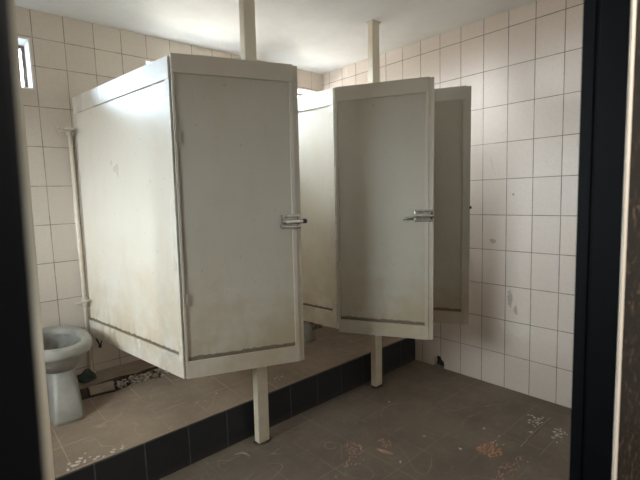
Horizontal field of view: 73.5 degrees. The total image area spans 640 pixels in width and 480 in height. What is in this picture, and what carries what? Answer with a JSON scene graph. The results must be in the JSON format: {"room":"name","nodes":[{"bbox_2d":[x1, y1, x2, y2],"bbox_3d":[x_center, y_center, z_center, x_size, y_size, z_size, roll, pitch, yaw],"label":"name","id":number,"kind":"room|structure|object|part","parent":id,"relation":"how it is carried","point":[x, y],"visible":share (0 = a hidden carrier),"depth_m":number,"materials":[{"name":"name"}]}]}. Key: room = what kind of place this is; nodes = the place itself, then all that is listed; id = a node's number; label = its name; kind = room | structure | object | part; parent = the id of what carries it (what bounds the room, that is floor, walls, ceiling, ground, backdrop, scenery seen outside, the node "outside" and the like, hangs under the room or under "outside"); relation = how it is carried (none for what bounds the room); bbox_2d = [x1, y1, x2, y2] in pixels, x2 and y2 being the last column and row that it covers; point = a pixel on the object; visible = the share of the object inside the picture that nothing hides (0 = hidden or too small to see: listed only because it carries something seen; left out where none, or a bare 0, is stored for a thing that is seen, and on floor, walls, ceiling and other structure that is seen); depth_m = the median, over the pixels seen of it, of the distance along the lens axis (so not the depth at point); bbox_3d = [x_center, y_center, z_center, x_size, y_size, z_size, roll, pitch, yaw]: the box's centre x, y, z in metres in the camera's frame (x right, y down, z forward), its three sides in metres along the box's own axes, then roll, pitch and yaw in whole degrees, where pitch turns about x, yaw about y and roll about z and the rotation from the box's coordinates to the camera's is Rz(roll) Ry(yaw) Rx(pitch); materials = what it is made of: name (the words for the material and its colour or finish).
{"room":"public restroom","nodes":[
{"label":"public restroom","id":0,"kind":"room"},
{"bbox_2d":[15,6,322,374],"bbox_3d":[-1.755,-0.101,3.348,4.959,3.017,0.200,-7,8,-42],"label":"wall","id":1,"kind":"structure","parent":0,"point":[71,57],"depth_m":3.10,"materials":[{"name":"tile"}]},
{"bbox_2d":[18,36,34,89],"bbox_3d":[-2.239,-1.183,2.829,0.545,0.341,0.203,-7,8,-42],"label":"window","id":2,"kind":"structure","parent":1,"relation":"in","point":[27,79],"depth_m":3.00,"materials":[{"name":"white paint"}]},
{"bbox_3d":[-2.285,-1.187,2.880,0.477,0.273,0.005,-7,8,-42],"label":"pane","id":3,"kind":"part","parent":2,"relation":"part of","materials":[{"name":"clear glass"}]},
{"bbox_3d":[-2.285,-1.187,2.880,0.521,0.317,0.035,-7,8,-42],"label":"frame","id":4,"kind":"part","parent":2,"relation":"part of","materials":[{"name":"brown paint"}]},
{"bbox_2d":[58,126,95,372],"bbox_3d":[-1.781,0.110,3.152,0.107,1.848,0.091,-7,8,-42],"label":"pipe","id":5,"kind":"object","parent":1,"relation":"attached to","point":[69,131],"visible":0.9,"depth_m":3.15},
{"bbox_2d":[72,56,186,378],"bbox_3d":[-1.270,-0.124,2.774,1.306,1.764,0.035,3,7,41],"label":"wall","id":6,"kind":"structure","parent":1,"relation":"attached to","point":[124,130],"depth_m":2.67,"materials":[{"name":"beige paint"}]},
{"bbox_3d":[-1.288,-0.944,2.697,1.306,0.115,0.034,3,7,41],"label":"rail","id":7,"kind":"part","parent":6,"relation":"part of","materials":[{"name":"beige paint"}]},
{"bbox_3d":[-1.252,0.692,2.850,1.306,0.125,0.034,3,7,41],"label":"rail","id":8,"kind":"part","parent":6,"relation":"part of","materials":[{"name":"beige paint"}]},
{"bbox_2d":[170,53,306,378],"bbox_3d":[-0.423,-0.117,2.435,0.725,1.758,0.070,-3,6,-21],"label":"door","id":9,"kind":"structure","parent":6,"relation":"in","point":[235,121],"depth_m":2.43,"materials":[{"name":"beige paint"}]},
{"bbox_3d":[-0.473,-0.943,2.363,0.666,0.098,0.034,-3,6,-21],"label":"rail","id":10,"kind":"part","parent":9,"relation":"part of","materials":[{"name":"beige paint"}]},
{"bbox_3d":[-0.438,0.709,2.518,0.666,0.098,0.034,-3,6,-21],"label":"rail","id":11,"kind":"part","parent":9,"relation":"part of","materials":[{"name":"beige paint"}]},
{"bbox_2d":[297,88,317,95],"bbox_3d":[-0.289,-1.426,4.572,0.545,0.341,0.203,-7,8,-42],"label":"window","id":12,"kind":"structure","parent":1,"relation":"in","point":[301,92],"depth_m":4.63,"materials":[{"name":"white paint"}]},
{"bbox_2d":[298,88,338,327],"bbox_3d":[-0.363,-0.241,3.584,1.302,1.756,0.035,4,7,42],"label":"wall","id":13,"kind":"structure","parent":1,"relation":"attached to","point":[316,111],"depth_m":3.25,"materials":[{"name":"beige paint"}]},
{"bbox_3d":[-0.381,-1.057,3.507,1.302,0.115,0.034,4,7,42],"label":"rail","id":14,"kind":"part","parent":13,"relation":"part of","materials":[{"name":"beige paint"}]},
{"bbox_3d":[-0.346,0.571,3.660,1.302,0.125,0.034,4,7,42],"label":"rail","id":15,"kind":"part","parent":13,"relation":"part of","materials":[{"name":"beige paint"}]},
{"bbox_2d":[335,76,433,339],"bbox_3d":[0.440,-0.191,2.975,0.684,1.764,0.075,1,6,20],"label":"door","id":16,"kind":"structure","parent":13,"relation":"in","point":[384,131],"depth_m":2.98,"materials":[{"name":"beige paint"}]},
{"bbox_3d":[0.413,-1.023,2.922,0.647,0.098,0.034,1,6,20],"label":"rail","id":17,"kind":"part","parent":16,"relation":"part of","materials":[{"name":"beige paint"}]},
{"bbox_3d":[0.449,0.636,3.078,0.647,0.098,0.034,1,6,20],"label":"rail","id":18,"kind":"part","parent":16,"relation":"part of","materials":[{"name":"beige paint"}]},
{"bbox_3d":[0.603,-0.149,2.901,0.090,0.031,0.026,-1,6,5],"label":"lever","id":19,"kind":"part","parent":16,"relation":"part of","materials":[{"name":"silver metal"}]},
{"bbox_2d":[15,0,537,73],"bbox_3d":[-0.613,-1.562,1.868,4.959,0.120,3.601,-7,8,-42],"label":"ceiling","id":20,"kind":"structure","parent":0,"point":[317,36],"depth_m":3.23,"materials":[{"name":"white paint"}]},
{"bbox_2d":[159,360,570,479],"bbox_3d":[0.146,1.502,1.446,4.959,0.100,5.581,-7,8,-42],"label":"floor","id":21,"kind":"structure","parent":0,"point":[451,409],"depth_m":2.81,"materials":[{"name":"tile"}]},
{"bbox_2d":[10,0,54,479],"bbox_3d":[-1.311,-0.015,1.886,0.134,2.919,0.080,-6,7,-42],"label":"door frame","id":22,"kind":"structure","parent":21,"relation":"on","point":[46,430],"depth_m":1.90,"materials":[{"name":"beige paint"}]},
{"bbox_2d":[50,322,404,478],"bbox_3d":[-1.255,1.188,2.969,4.759,0.300,1.174,-7,8,-42],"label":"platform","id":23,"kind":"object","parent":21,"relation":"on","point":[131,416],"visible":0.48,"depth_m":2.90,"materials":[{"name":"tile"}]},
{"bbox_2d":[42,325,92,426],"bbox_3d":[-1.731,0.867,2.833,0.408,0.465,0.646,-7,8,-41],"label":"toilet","id":24,"kind":"object","parent":23,"relation":"on","point":[65,346],"visible":0.7,"depth_m":2.66,"materials":[{"name":"ceramic"}]},
{"bbox_2d":[43,334,80,349],"bbox_3d":[-1.721,0.772,2.808,0.284,0.193,0.482,-7,8,-41],"label":"basin","id":25,"kind":"object","parent":24,"relation":"in","point":[50,341],"depth_m":2.99,"materials":[{"name":"ceramic"}]},
{"bbox_3d":[-1.738,0.761,2.826,0.380,0.133,0.611,-7,8,-41],"label":"bowl","id":26,"kind":"part","parent":24,"relation":"part of","materials":[{"name":"ceramic"}]},
{"bbox_2d":[77,369,96,383],"bbox_3d":[-1.721,0.994,3.161,0.143,0.087,0.092,-7,8,-42],"label":"rag","id":27,"kind":"object","parent":23,"relation":"on","point":[87,375],"visible":0.97,"depth_m":3.14,"materials":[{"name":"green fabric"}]},
{"bbox_2d":[88,380,114,395],"bbox_3d":[-1.577,1.073,3.103,0.167,0.065,0.070,-7,8,-40],"label":"tile","id":28,"kind":"structure","parent":23,"relation":"on","point":[105,387],"depth_m":3.09,"materials":[{"name":"beige tile"}]},
{"bbox_2d":[114,323,323,388],"bbox_3d":[-0.678,0.972,3.826,2.648,0.088,0.252,-7,8,-42],"label":"rubble","id":29,"kind":"object","parent":23,"relation":"on","point":[147,376],"visible":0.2,"depth_m":3.26,"materials":[{"name":"stone"}]},
{"bbox_2d":[55,338,414,479],"bbox_3d":[-0.857,1.249,2.532,4.759,0.244,0.012,-7,8,-42],"label":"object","id":30,"kind":"structure","parent":23,"relation":"attached to","point":[160,457],"depth_m":2.77,"materials":[{"name":"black tile"}]},
{"bbox_2d":[303,320,315,343],"bbox_3d":[-0.317,0.687,4.125,0.408,0.465,0.646,-7,8,-44],"label":"toilet","id":31,"kind":"object","parent":23,"relation":"on","point":[309,336],"visible":0.03,"depth_m":3.93,"materials":[{"name":"ceramic"}]},
{"bbox_2d":[234,451,250,455],"bbox_3d":[-0.482,1.332,2.677,0.110,0.019,0.022,-1,6,12],"label":"peel","id":32,"kind":"object","parent":21,"relation":"on","point":[241,452],"visible":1,"depth_m":2.67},
{"bbox_2d":[239,0,271,444],"bbox_3d":[-0.412,-0.128,2.694,0.120,2.919,0.088,-6,7,-42],"label":"support post","id":33,"kind":"object","parent":21,"relation":"on","point":[246,7],"visible":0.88,"depth_m":2.75,"materials":[{"name":"beige paint"}]},
{"bbox_2d":[345,441,362,453],"bbox_3d":[0.212,1.316,2.711,0.120,0.012,0.146,-7,8,-42],"label":"crumbs","id":34,"kind":"object","parent":21,"relation":"on","point":[359,445],"visible":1,"depth_m":2.71,"materials":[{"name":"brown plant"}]},
{"bbox_2d":[344,456,363,467],"bbox_3d":[0.205,1.331,2.574,0.096,0.011,0.137,1,7,26],"label":"crumbs","id":35,"kind":"object","parent":21,"relation":"on","point":[349,456],"visible":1,"depth_m":2.56,"materials":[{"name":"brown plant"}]},
{"bbox_2d":[366,19,382,388],"bbox_3d":[0.443,-0.234,3.455,0.121,2.919,0.086,-6,7,-42],"label":"support post","id":36,"kind":"object","parent":21,"relation":"on","point":[372,25],"visible":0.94,"depth_m":3.34,"materials":[{"name":"beige paint"}]},
{"bbox_2d":[433,85,471,324],"bbox_3d":[0.819,-0.244,3.345,0.684,1.800,0.048,1,6,20],"label":"door","id":37,"kind":"structure","parent":36,"relation":"attached to","point":[452,105],"depth_m":3.27,"materials":[{"name":"beige paint"}]},
{"bbox_3d":[0.797,-0.245,3.360,0.610,1.612,0.012,1,6,20],"label":"panel","id":38,"kind":"part","parent":37,"relation":"part of","materials":[{"name":"beige paint"}]},
{"bbox_3d":[0.821,0.602,3.437,0.642,0.098,0.034,1,6,20],"label":"rail","id":39,"kind":"part","parent":37,"relation":"part of","materials":[{"name":"beige paint"}]},
{"bbox_3d":[0.784,-1.093,3.278,0.642,0.098,0.034,1,6,20],"label":"rail","id":40,"kind":"part","parent":37,"relation":"part of","materials":[{"name":"beige paint"}]},
{"bbox_2d":[377,448,392,453],"bbox_3d":[0.404,1.310,2.664,0.110,0.011,0.035,2,7,33],"label":"dry leaf","id":41,"kind":"object","parent":21,"relation":"on","point":[380,450],"visible":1,"depth_m":2.66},
{"bbox_2d":[378,439,391,446],"bbox_3d":[0.417,1.305,2.761,0.077,0.011,0.102,-7,8,-42],"label":"crumbs","id":42,"kind":"object","parent":21,"relation":"on","point":[380,439],"visible":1,"depth_m":2.76,"materials":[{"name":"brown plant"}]},
{"bbox_2d":[476,442,502,456],"bbox_3d":[1.056,1.296,2.650,0.148,0.012,0.146,-7,8,-42],"label":"crumbs","id":43,"kind":"object","parent":21,"relation":"on","point":[492,446],"visible":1,"depth_m":2.65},
{"bbox_2d":[491,456,521,479],"bbox_3d":[1.054,1.318,2.439,0.389,0.012,0.089,-7,8,-42],"label":"crumbs","id":44,"kind":"object","parent":21,"relation":"on","point":[517,456],"visible":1,"depth_m":2.45,"materials":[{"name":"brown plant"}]},
{"bbox_2d":[520,417,550,446],"bbox_3d":[1.429,1.263,2.835,0.488,0.007,0.008,-7,8,-42],"label":"straw","id":45,"kind":"object","parent":21,"relation":"on","point":[550,417],"visible":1,"depth_m":2.85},
{"bbox_2d":[323,0,582,407],"bbox_3d":[1.294,-0.277,3.620,0.160,2.917,3.461,-7,8,-42],"label":"wall","id":46,"kind":"structure","parent":0,"point":[521,66],"depth_m":3.27,"materials":[{"name":"tile"}]},
{"bbox_2d":[617,0,639,479],"bbox_3d":[0.549,0.039,0.792,4.959,2.917,0.035,-7,8,-42],"label":"wall","id":47,"kind":"structure","parent":0,"point":[628,460],"depth_m":0.84,"materials":[{"name":"beige paint"}]},
{"bbox_2d":[611,0,636,479],"bbox_3d":[0.567,0.366,0.821,0.021,2.260,0.004,-7,8,-42],"label":"trim","id":48,"kind":"structure","parent":47,"relation":"attached to","point":[633,2],"depth_m":0.78,"materials":[{"name":"beige paint"}]},
{"bbox_3d":[0.518,0.037,0.826,4.959,2.917,0.075,-7,8,-42],"label":"wall","id":49,"kind":"structure","parent":0,"visible":0},
{"bbox_2d":[0,0,630,479],"bbox_3d":[0.150,0.411,0.514,1.101,2.260,0.079,-7,8,-41],"label":"door frame","id":50,"kind":"structure","parent":49,"relation":"in","point":[606,23],"depth_m":0.77,"materials":[{"name":"black metal"}]}
]}

